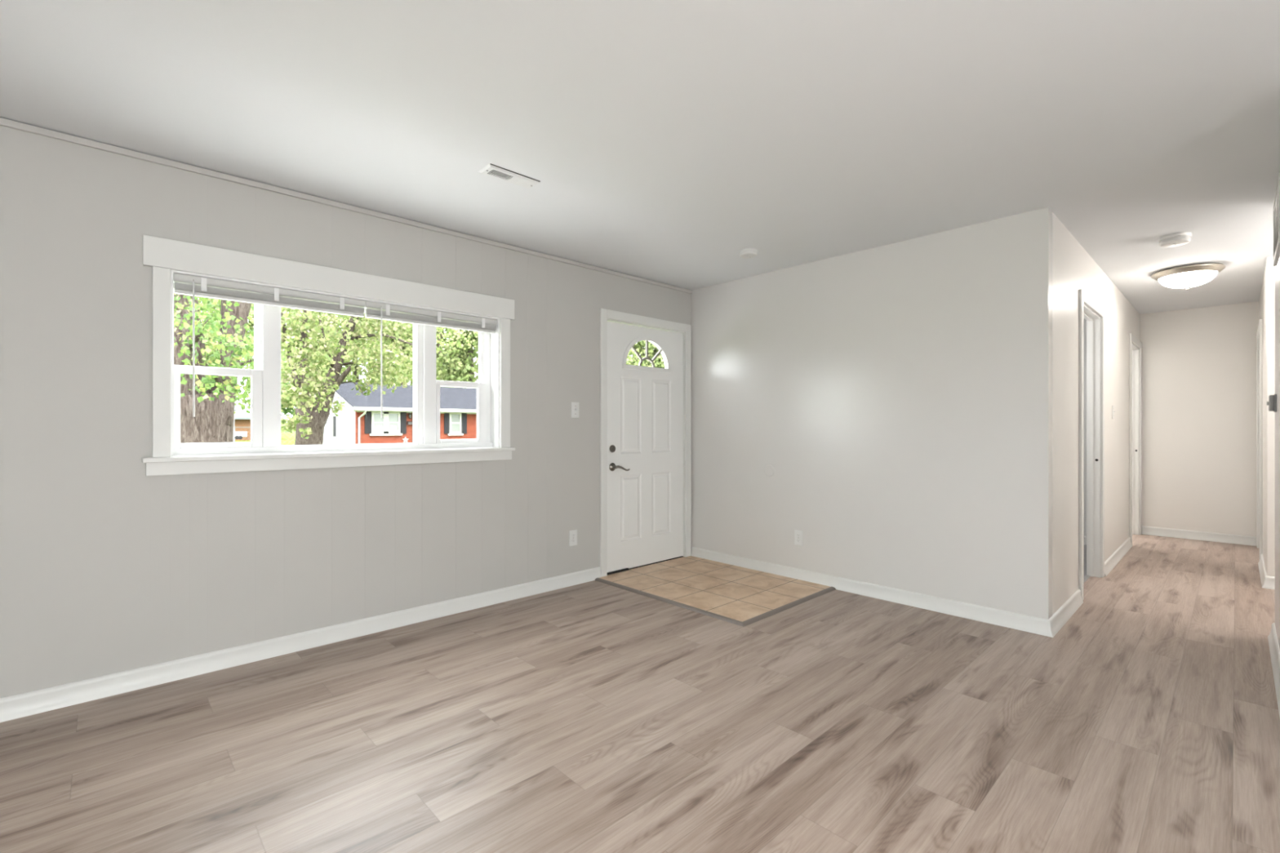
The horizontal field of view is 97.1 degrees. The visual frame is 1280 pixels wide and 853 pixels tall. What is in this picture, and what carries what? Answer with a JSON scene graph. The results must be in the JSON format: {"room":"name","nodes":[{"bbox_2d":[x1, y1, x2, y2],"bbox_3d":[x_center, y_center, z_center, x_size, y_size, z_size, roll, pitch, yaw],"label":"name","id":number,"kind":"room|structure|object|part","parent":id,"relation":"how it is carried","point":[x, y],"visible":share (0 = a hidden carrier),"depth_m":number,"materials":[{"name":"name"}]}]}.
{"room":"empty living room","nodes":[
{"label":"empty living room","id":0,"kind":"room"},
{"bbox_2d":[0,117,692,698],"bbox_3d":[-1.978,-0.032,2.977,6.824,2.440,0.194,0,0,-43],"label":"wall","id":1,"kind":"structure","parent":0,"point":[108,566],"depth_m":2.75,"materials":[{"name":"paint"}]},
{"bbox_2d":[173,272,365,417],"bbox_3d":[-1.899,-0.388,2.970,0.852,0.681,0.054,0,0,-43],"label":"window blind","id":2,"kind":"object","parent":1,"relation":"attached to","point":[188,285],"visible":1,"depth_m":2.89,"materials":[{"name":"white plastic"}]},
{"bbox_3d":[-1.905,-0.643,2.975,0.846,0.017,0.030,0,0,-43],"label":"rail","id":3,"kind":"part","parent":2,"relation":"part of","materials":[{"name":"white plastic"}]},
{"bbox_2d":[0,566,601,722],"bbox_3d":[-2.276,1.143,2.563,5.422,0.089,0.026,0,0,-43],"label":"baseboard","id":4,"kind":"structure","parent":1,"relation":"attached to","point":[24,704],"depth_m":2.86,"materials":[{"name":"paint"}]},
{"bbox_2d":[142,235,515,475],"bbox_3d":[-1.620,-0.324,3.289,1.924,1.098,0.215,0,0,-43],"label":"window","id":5,"kind":"structure","parent":1,"relation":"attached to","point":[264,451],"depth_m":3.02,"materials":[{"name":"paint"}]},
{"bbox_3d":[-2.219,-0.297,2.621,0.064,0.879,0.020,0,0,-43],"label":"casing","id":6,"kind":"part","parent":5,"relation":"part of","materials":[{"name":"paint"}]},
{"bbox_3d":[-2.155,-0.483,2.884,0.369,0.433,0.030,0,0,-43],"label":"sash","id":7,"kind":"part","parent":5,"relation":"part of","materials":[{"name":"plastic"}]},
{"bbox_3d":[-2.126,-0.096,2.854,0.366,0.407,0.030,0,0,-43],"label":"sash","id":8,"kind":"part","parent":5,"relation":"part of","materials":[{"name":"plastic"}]},
{"bbox_3d":[-1.567,-0.805,3.235,1.921,0.136,0.026,0,0,-43],"label":"head casing","id":9,"kind":"part","parent":5,"relation":"part of","materials":[{"name":"paint"}]},
{"bbox_3d":[-1.658,-0.293,3.326,1.701,0.870,0.088,0,0,-43],"label":"frame","id":10,"kind":"part","parent":5,"relation":"part of","materials":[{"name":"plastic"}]},
{"bbox_3d":[-1.691,-0.295,3.318,0.738,0.810,0.030,0,0,-43],"label":"picture sash","id":11,"kind":"part","parent":5,"relation":"part of","materials":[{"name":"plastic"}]},
{"bbox_3d":[-1.184,-0.096,3.747,0.350,0.407,0.030,0,0,-43],"label":"sash","id":12,"kind":"part","parent":5,"relation":"part of","materials":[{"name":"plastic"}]},
{"bbox_3d":[-1.213,-0.483,3.777,0.354,0.433,0.030,0,0,-43],"label":"sash","id":13,"kind":"part","parent":5,"relation":"part of","materials":[{"name":"plastic"}]},
{"bbox_3d":[-0.920,-0.297,3.852,0.073,0.879,0.020,0,0,-43],"label":"casing","id":14,"kind":"part","parent":5,"relation":"part of","materials":[{"name":"paint"}]},
{"bbox_2d":[364,301,497,418],"bbox_3d":[-1.283,-0.388,3.554,0.835,0.681,0.054,0,0,-43],"label":"window blind","id":15,"kind":"object","parent":1,"relation":"attached to","point":[375,310],"visible":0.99,"depth_m":3.49,"materials":[{"name":"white plastic"}]},
{"bbox_3d":[-1.288,-0.643,3.560,0.829,0.017,0.030,0,0,-43],"label":"rail","id":16,"kind":"part","parent":15,"relation":"part of","materials":[{"name":"white plastic"}]},
{"bbox_2d":[568,529,577,546],"bbox_3d":[-0.502,0.837,4.256,0.072,0.117,0.009,0,0,-43],"label":"wall outlet","id":17,"kind":"object","parent":1,"relation":"attached to","point":[572,534],"visible":1,"depth_m":4.25,"materials":[{"name":"white plastic"}]},
{"bbox_2d":[571,402,578,417],"bbox_3d":[-0.486,-0.127,4.265,0.072,0.117,0.018,0,0,-43],"label":"light switch","id":18,"kind":"object","parent":1,"relation":"attached to","point":[575,406],"visible":1,"depth_m":4.26,"materials":[{"name":"white plastic"}]},
{"bbox_2d":[600,308,691,577],"bbox_3d":[0.036,0.129,4.839,1.063,2.118,0.203,0,0,-43],"label":"door","id":19,"kind":"structure","parent":1,"relation":"attached to","point":[646,411],"depth_m":4.78,"materials":[{"name":"paint"}]},
{"bbox_3d":[-0.288,0.129,4.452,0.061,2.118,0.019,0,0,-43],"label":"casing","id":20,"kind":"part","parent":19,"relation":"part of","materials":[{"name":"paint"}]},
{"bbox_3d":[-0.205,0.322,4.515,0.066,0.066,0.050,0,0,-43],"label":"lever handle","id":21,"kind":"part","parent":19,"relation":"part of","materials":[{"name":"silver metal"}]},
{"bbox_3d":[-0.139,0.334,4.549,0.157,0.050,0.023,0,0,-43],"label":"lever","id":22,"kind":"part","parent":19,"relation":"part of","materials":[{"name":"silver metal"}]},
{"bbox_3d":[0.071,-0.894,4.792,0.928,0.072,0.019,0,0,-43],"label":"head casing","id":23,"kind":"part","parent":19,"relation":"part of","materials":[{"name":"paint"}]},
{"bbox_3d":[0.065,-0.621,4.798,0.568,0.289,0.010,0,0,-43],"label":"fanlight frame","id":24,"kind":"part","parent":19,"relation":"part of","materials":[{"name":"paint"}]},
{"bbox_3d":[0.435,0.129,5.137,0.074,2.118,0.019,0,0,-43],"label":"casing","id":25,"kind":"part","parent":19,"relation":"part of","materials":[{"name":"paint"}]},
{"bbox_2d":[0,533,1279,852],"bbox_3d":[2.421,1.242,2.170,12.100,0.131,7.419,0,0,-43],"label":"floor","id":26,"kind":"structure","parent":0,"point":[591,717],"depth_m":2.18,"materials":[{"name":"wood"}]},
{"bbox_2d":[595,577,835,626],"bbox_3d":[0.539,1.181,4.251,1.129,0.014,1.410,0,0,-43],"label":"trim","id":27,"kind":"structure","parent":26,"relation":"on","point":[748,622],"depth_m":3.74,"materials":[{"name":"brown wood"}]},
{"bbox_2d":[0,0,1279,314],"bbox_3d":[2.408,-1.377,2.184,12.300,0.250,7.659,0,0,-43],"label":"ceiling","id":28,"kind":"structure","parent":0,"point":[664,141],"depth_m":2.22,"materials":[{"name":"paint"}]},
{"bbox_2d":[478,163,540,188],"bbox_3d":[-0.649,-1.246,2.825,0.288,0.012,0.118,0,0,-43],"label":"ceiling vent","id":29,"kind":"object","parent":28,"relation":"in","point":[491,170],"visible":1,"depth_m":2.81,"materials":[{"name":"metal"}]},
{"bbox_2d":[738,248,757,258],"bbox_3d":[0.773,-1.232,4.032,0.132,0.039,0.132,0,0,-43],"label":"smoke detector","id":30,"kind":"object","parent":28,"relation":"attached to","point":[748,253],"visible":1,"depth_m":3.99,"materials":[{"name":"white plastic"}]},
{"bbox_2d":[1158,231,1191,247],"bbox_3d":[3.511,-1.222,3.710,0.160,0.059,0.160,0,0,-43],"label":"smoke detector","id":31,"kind":"object","parent":28,"relation":"attached to","point":[1175,239],"visible":1,"depth_m":3.67,"materials":[{"name":"white plastic"}]},
{"bbox_2d":[1151,262,1225,289],"bbox_3d":[4.352,-1.171,4.494,0.424,0.162,0.424,0,0,-43],"label":"ceiling light","id":32,"kind":"object","parent":28,"relation":"attached to","point":[1186,277],"visible":1,"depth_m":4.39,"materials":[{"name":"white glass"}]},
{"bbox_2d":[691,207,1052,619],"bbox_3d":[1.434,-0.032,4.235,0.100,2.440,2.703,0,0,-43],"label":"wall","id":33,"kind":"structure","parent":0,"point":[897,397],"depth_m":3.86,"materials":[{"name":"paint"}]},
{"bbox_2d":[794,529,802,546],"bbox_3d":[1.227,0.860,4.374,0.009,0.117,0.072,0,0,-43],"label":"wall outlet","id":34,"kind":"object","parent":33,"relation":"attached to","point":[797,534],"visible":1,"depth_m":4.37,"materials":[{"name":"white plastic"}]},
{"bbox_2d":[691,546,1083,637],"bbox_3d":[1.729,1.143,4.484,0.922,0.089,2.710,0,0,-43],"label":"baseboard","id":35,"kind":"structure","parent":33,"relation":"attached to","point":[1051,627],"depth_m":3.73,"materials":[{"name":"paint"}]},
{"bbox_2d":[1084,318,1086,536],"bbox_3d":[4.043,-0.032,6.215,0.100,2.440,1.818,0,0,-43],"label":"wall","id":36,"kind":"structure","parent":0,"point":[1085,320],"depth_m":5.68,"materials":[{"name":"paint"}]},
{"bbox_2d":[1084,536,1086,545],"bbox_3d":[3.998,1.143,6.172,0.026,0.089,1.818,0,0,-43],"label":"baseboard","id":37,"kind":"structure","parent":36,"relation":"attached to","point":[1085,537],"depth_m":5.67,"materials":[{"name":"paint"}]},
{"bbox_2d":[1052,212,1139,615],"bbox_3d":[3.950,-0.032,4.815,4.350,2.440,0.085,0,0,-43],"label":"wall","id":38,"kind":"structure","parent":0,"point":[1073,269],"depth_m":3.74,"materials":[{"name":"paint"}]},
{"bbox_2d":[1079,288,1104,600],"bbox_3d":[3.309,0.127,4.197,0.969,2.123,0.102,0,0,-43],"label":"door","id":39,"kind":"structure","parent":38,"relation":"in","point":[1091,310],"depth_m":4.46,"materials":[{"name":"paint"}]},
{"bbox_3d":[3.013,0.127,3.857,0.072,2.123,0.017,0,0,-43],"label":"casing","id":40,"kind":"part","parent":39,"relation":"part of","materials":[{"name":"paint"}]},
{"bbox_3d":[3.338,-0.899,4.166,0.825,0.072,0.017,0,0,-43],"label":"head casing","id":41,"kind":"part","parent":39,"relation":"part of","materials":[{"name":"paint"}]},
{"bbox_3d":[3.607,0.263,4.464,0.002,0.058,0.026,0,0,-43],"label":"strike plate","id":42,"kind":"part","parent":39,"relation":"part of","materials":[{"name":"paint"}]},
{"bbox_3d":[3.664,0.127,4.474,0.072,2.123,0.017,0,0,-43],"label":"casing","id":43,"kind":"part","parent":39,"relation":"part of","materials":[{"name":"paint"}]},
{"bbox_2d":[1111,405,1115,418],"bbox_3d":[4.095,-0.125,4.882,0.072,0.117,0.018,0,0,-43],"label":"light switch","id":44,"kind":"object","parent":38,"relation":"attached to","point":[1113,406],"visible":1,"depth_m":4.87,"materials":[{"name":"white plastic"}]},
{"bbox_2d":[1104,537,1132,576],"bbox_3d":[4.289,1.143,5.061,1.652,0.089,0.026,0,0,-43],"label":"baseboard","id":45,"kind":"structure","parent":38,"relation":"attached to","point":[1119,553],"depth_m":4.97,"materials":[{"name":"paint"}]},
{"bbox_2d":[1128,333,1142,544],"bbox_3d":[5.190,0.127,5.979,0.916,2.123,0.102,0,0,-43],"label":"door","id":46,"kind":"structure","parent":38,"relation":"in","point":[1135,344],"depth_m":6.22,"materials":[{"name":"paint"}]},
{"bbox_3d":[4.913,0.127,5.658,0.072,2.123,0.017,0,0,-43],"label":"casing","id":47,"kind":"part","parent":46,"relation":"part of","materials":[{"name":"paint"}]},
{"bbox_3d":[5.219,-0.899,5.948,0.772,0.072,0.017,0,0,-43],"label":"head casing","id":48,"kind":"part","parent":46,"relation":"part of","materials":[{"name":"paint"}]},
{"bbox_3d":[5.526,0.127,6.239,0.072,2.123,0.017,0,0,-43],"label":"casing","id":49,"kind":"part","parent":46,"relation":"part of","materials":[{"name":"paint"}]},
{"bbox_2d":[1139,301,1258,537],"bbox_3d":[6.299,-0.032,5.571,0.100,2.440,2.221,0,0,-43],"label":"wall","id":50,"kind":"structure","parent":0,"point":[1199,364],"depth_m":5.94,"materials":[{"name":"paint"}]},
{"bbox_2d":[1142,525,1256,546],"bbox_3d":[5.861,1.143,5.941,0.026,0.089,0.874,0,0,-43],"label":"baseboard","id":51,"kind":"structure","parent":50,"relation":"attached to","point":[1168,532],"depth_m":5.92,"materials":[{"name":"paint"}]},
{"bbox_2d":[1258,256,1275,577],"bbox_3d":[5.428,-0.032,4.866,2.134,2.440,0.092,0,0,-43],"label":"wall","id":52,"kind":"structure","parent":0,"point":[1267,297],"depth_m":4.16,"materials":[{"name":"paint"}]},
{"bbox_2d":[1256,319,1262,559],"bbox_3d":[5.769,0.128,5.201,1.002,2.121,0.109,0,0,-43],"label":"door","id":53,"kind":"structure","parent":52,"relation":"in","point":[1260,331],"depth_m":4.89,"materials":[{"name":"paint"}]},
{"bbox_3d":[6.076,0.128,5.555,0.070,2.121,0.017,0,0,-43],"label":"casing","id":54,"kind":"part","parent":53,"relation":"part of","materials":[{"name":"paint"}]},
{"bbox_3d":[5.738,-0.898,5.234,0.862,0.070,0.017,0,0,-43],"label":"head casing","id":55,"kind":"part","parent":53,"relation":"part of","materials":[{"name":"paint"}]},
{"bbox_3d":[5.399,0.128,4.914,0.070,2.121,0.017,0,0,-43],"label":"casing","id":56,"kind":"part","parent":53,"relation":"part of","materials":[{"name":"paint"}]},
{"bbox_2d":[1257,554,1275,589],"bbox_3d":[5.413,1.143,4.075,1.076,0.089,1.270,0,0,-43],"label":"baseboard","id":57,"kind":"structure","parent":52,"relation":"attached to","point":[1267,582],"depth_m":4.20,"materials":[{"name":"paint"}]},
{"bbox_2d":[1275,253,1279,648],"bbox_3d":[3.021,-0.032,2.583,1.540,2.440,0.110,0,0,-43],"label":"wall","id":58,"kind":"structure","parent":0,"point":[1277,267],"depth_m":2.92,"materials":[{"name":"paint"}]},
{"bbox_2d":[1266,394,1276,412],"bbox_3d":[3.415,-0.127,3.055,0.130,0.094,0.033,0,0,-43],"label":"thermostat","id":59,"kind":"object","parent":58,"relation":"attached to","point":[1272,403],"visible":1,"depth_m":3.02,"materials":[{"name":"grey plastic"}]},
{"bbox_2d":[1267,622,1279,716],"bbox_3d":[2.982,1.143,2.640,1.560,0.089,0.026,0,0,-43],"label":"baseboard","id":60,"kind":"structure","parent":58,"relation":"attached to","point":[1274,649],"depth_m":2.79,"materials":[{"name":"paint"}]},
{"bbox_2d":[1273,173,1279,266],"bbox_3d":[3.175,-1.017,2.813,0.580,0.320,0.012,0,0,-43],"label":"air vent","id":61,"kind":"object","parent":58,"relation":"in","point":[1277,199],"visible":1,"depth_m":2.80,"materials":[{"name":"metal"}]},
{"label":"outside","id":62,"kind":"structure","parent":0,"visible":0},
{"bbox_2d":[235,428,295,445],"bbox_3d":[-42.303,0.829,44.639,180.000,3.118,117.000,0,0,-43],"label":"lawn","id":63,"kind":"structure","parent":62,"point":[284,437],"depth_m":41.96,"materials":[{"name":"green plant"}]},
{"bbox_2d":[197,296,245,408],"bbox_3d":[-40.236,-7.463,53.106,5.588,16.693,5.475,0,0,-5],"label":"tree","id":64,"kind":"object","parent":63,"relation":"on","point":[209,343],"visible":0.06,"depth_m":51.64,"materials":[{"name":"green plant"}]},
{"bbox_2d":[173,293,287,443],"bbox_3d":[-6.035,-0.799,8.095,2.489,5.455,2.852,0,0,-43],"label":"tree","id":65,"kind":"object","parent":63,"relation":"on","point":[213,421],"visible":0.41,"depth_m":7.64,"materials":[{"name":"green plant"}]},
{"bbox_2d":[232,404,239,442],"bbox_3d":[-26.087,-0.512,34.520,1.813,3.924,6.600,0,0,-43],"label":"house","id":66,"kind":"structure","parent":63,"relation":"on","point":[236,407],"depth_m":32.70,"materials":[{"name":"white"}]},
{"bbox_2d":[233,431,247,439],"bbox_3d":[-20.279,0.431,28.437,0.678,0.382,1.420,0,0,-43],"label":"trailer","id":67,"kind":"object","parent":63,"relation":"on","point":[237,435],"visible":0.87,"depth_m":27.98,"materials":[{"name":"white metal"}]},
{"bbox_2d":[234,426,250,442],"bbox_3d":[-25.137,0.557,36.798,2.135,1.198,0.069,0,0,-43],"label":"fence","id":68,"kind":"object","parent":63,"relation":"on","point":[234,426],"visible":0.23,"depth_m":36.30,"materials":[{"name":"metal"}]},
{"bbox_2d":[234,408,284,440],"bbox_3d":[-28.793,-0.017,41.599,3.524,2.558,4.600,0,0,-43],"label":"garage","id":69,"kind":"structure","parent":63,"relation":"on","point":[242,419],"depth_m":39.76,"materials":[{"name":"metal"}]},
{"bbox_2d":[240,303,288,408],"bbox_3d":[-31.568,-6.080,47.120,5.604,13.958,4.774,0,0,-43],"label":"tree","id":70,"kind":"object","parent":63,"relation":"on","point":[250,323],"visible":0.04,"depth_m":46.05,"materials":[{"name":"green plant"}]},
{"bbox_2d":[280,431,295,444],"bbox_3d":[-15.985,0.821,26.183,2.266,1.329,0.069,0,0,-43],"label":"fence","id":71,"kind":"object","parent":63,"relation":"on","point":[286,431],"visible":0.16,"depth_m":25.98,"materials":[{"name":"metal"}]},
{"bbox_2d":[280,414,296,433],"bbox_3d":[-14.989,-0.091,24.398,1.833,0.856,2.045,0,0,16],"label":"shrub","id":72,"kind":"object","parent":63,"relation":"on","point":[287,416],"visible":0.19,"depth_m":23.91,"materials":[{"name":"green plant"}]},
{"bbox_2d":[280,382,297,416],"bbox_3d":[-19.613,-1.521,31.083,2.376,1.998,2.297,0,0,14],"label":"shrub","id":73,"kind":"object","parent":63,"relation":"on","point":[285,411],"visible":0.09,"depth_m":31.32,"materials":[{"name":"green plant"}]},
{"bbox_2d":[280,306,350,415],"bbox_3d":[-20.507,-4.801,35.583,4.440,12.143,5.334,0,0,3],"label":"tree","id":74,"kind":"object","parent":63,"relation":"on","point":[347,378],"visible":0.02,"depth_m":34.45,"materials":[{"name":"green plant"}]},
{"bbox_2d":[334,313,377,382],"bbox_3d":[-22.757,-5.948,45.167,6.369,14.022,5.480,0,0,-43],"label":"tree","id":75,"kind":"object","parent":63,"relation":"on","point":[350,374],"visible":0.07,"depth_m":44.72,"materials":[{"name":"green plant"}]},
{"bbox_2d":[248,302,478,444],"bbox_3d":[-6.995,-1.651,14.308,3.385,6.978,5.734,0,0,35],"label":"tree","id":76,"kind":"object","parent":63,"relation":"on","point":[311,416],"visible":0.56,"depth_m":13.19,"materials":[{"name":"green plant"}]},
{"bbox_2d":[315,382,476,444],"bbox_3d":[-9.850,-0.298,31.652,14.090,3.754,8.420,0,0,-43],"label":"house","id":77,"kind":"structure","parent":63,"relation":"on","point":[361,422],"depth_m":25.89,"materials":[{"name":"red brick"}]},
{"bbox_3d":[-14.313,-0.013,26.527,0.011,0.980,0.580,0,0,-43],"label":"pane","id":78,"kind":"part","parent":77,"relation":"part of","materials":[{"name":"grey glass"}]},
{"bbox_2d":[364,411,371,433],"bbox_3d":[-11.828,-0.183,24.574,0.260,0.959,0.055,0,0,-43],"label":"shutter","id":79,"kind":"object","parent":77,"relation":"hanging from","point":[368,415],"depth_m":24.56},
{"bbox_3d":[-11.288,-0.185,25.104,1.061,0.807,0.012,0,0,-43],"label":"pane","id":80,"kind":"part","parent":77,"relation":"part of","materials":[{"name":"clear glass"}]},
{"bbox_2d":[400,412,406,433],"bbox_3d":[-10.726,-0.191,25.617,0.265,1.000,0.055,0,0,-43],"label":"shutter","id":81,"kind":"object","parent":77,"relation":"hanging from","point":[402,415],"depth_m":25.59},
{"bbox_2d":[444,413,448,433],"bbox_3d":[-9.245,-0.164,27.021,0.236,0.980,0.055,0,0,-43],"label":"shutter","id":82,"kind":"object","parent":77,"relation":"hanging from","point":[446,415],"depth_m":26.99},
{"bbox_3d":[-8.935,-0.184,27.334,0.443,0.864,0.012,0,0,-43],"label":"pane","id":83,"kind":"part","parent":77,"relation":"part of","materials":[{"name":"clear glass"}]},
{"bbox_2d":[461,413,466,433],"bbox_3d":[-8.595,-0.168,27.637,0.267,1.002,0.055,0,0,-43],"label":"shutter","id":84,"kind":"object","parent":77,"relation":"hanging from","point":[464,415],"depth_m":27.61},
{"bbox_2d":[360,320,437,385],"bbox_3d":[-16.426,-5.066,39.107,5.005,12.683,5.034,0,0,0],"label":"tree","id":85,"kind":"object","parent":63,"relation":"on","point":[405,333],"visible":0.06,"depth_m":38.10,"materials":[{"name":"green plant"}]},
{"bbox_2d":[409,326,475,381],"bbox_3d":[-17.765,-6.395,50.539,6.409,14.915,4.539,0,0,-28],"label":"tree","id":86,"kind":"object","parent":63,"relation":"on","point":[437,344],"visible":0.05,"depth_m":49.91,"materials":[{"name":"green plant"}]},
{"bbox_2d":[435,328,478,388],"bbox_3d":[-12.749,-4.828,42.047,4.983,12.204,4.197,0,0,-9],"label":"tree","id":87,"kind":"object","parent":63,"relation":"on","point":[459,366],"visible":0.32,"depth_m":41.46,"materials":[{"name":"green plant"}]},
{"bbox_2d":[626,340,665,368],"bbox_3d":[0.190,-1.484,23.979,4.852,6.576,3.783,0,0,-21],"label":"tree","id":88,"kind":"object","parent":63,"relation":"on","point":[640,346],"visible":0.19,"depth_m":23.17,"materials":[{"name":"green plant"}]}
]}

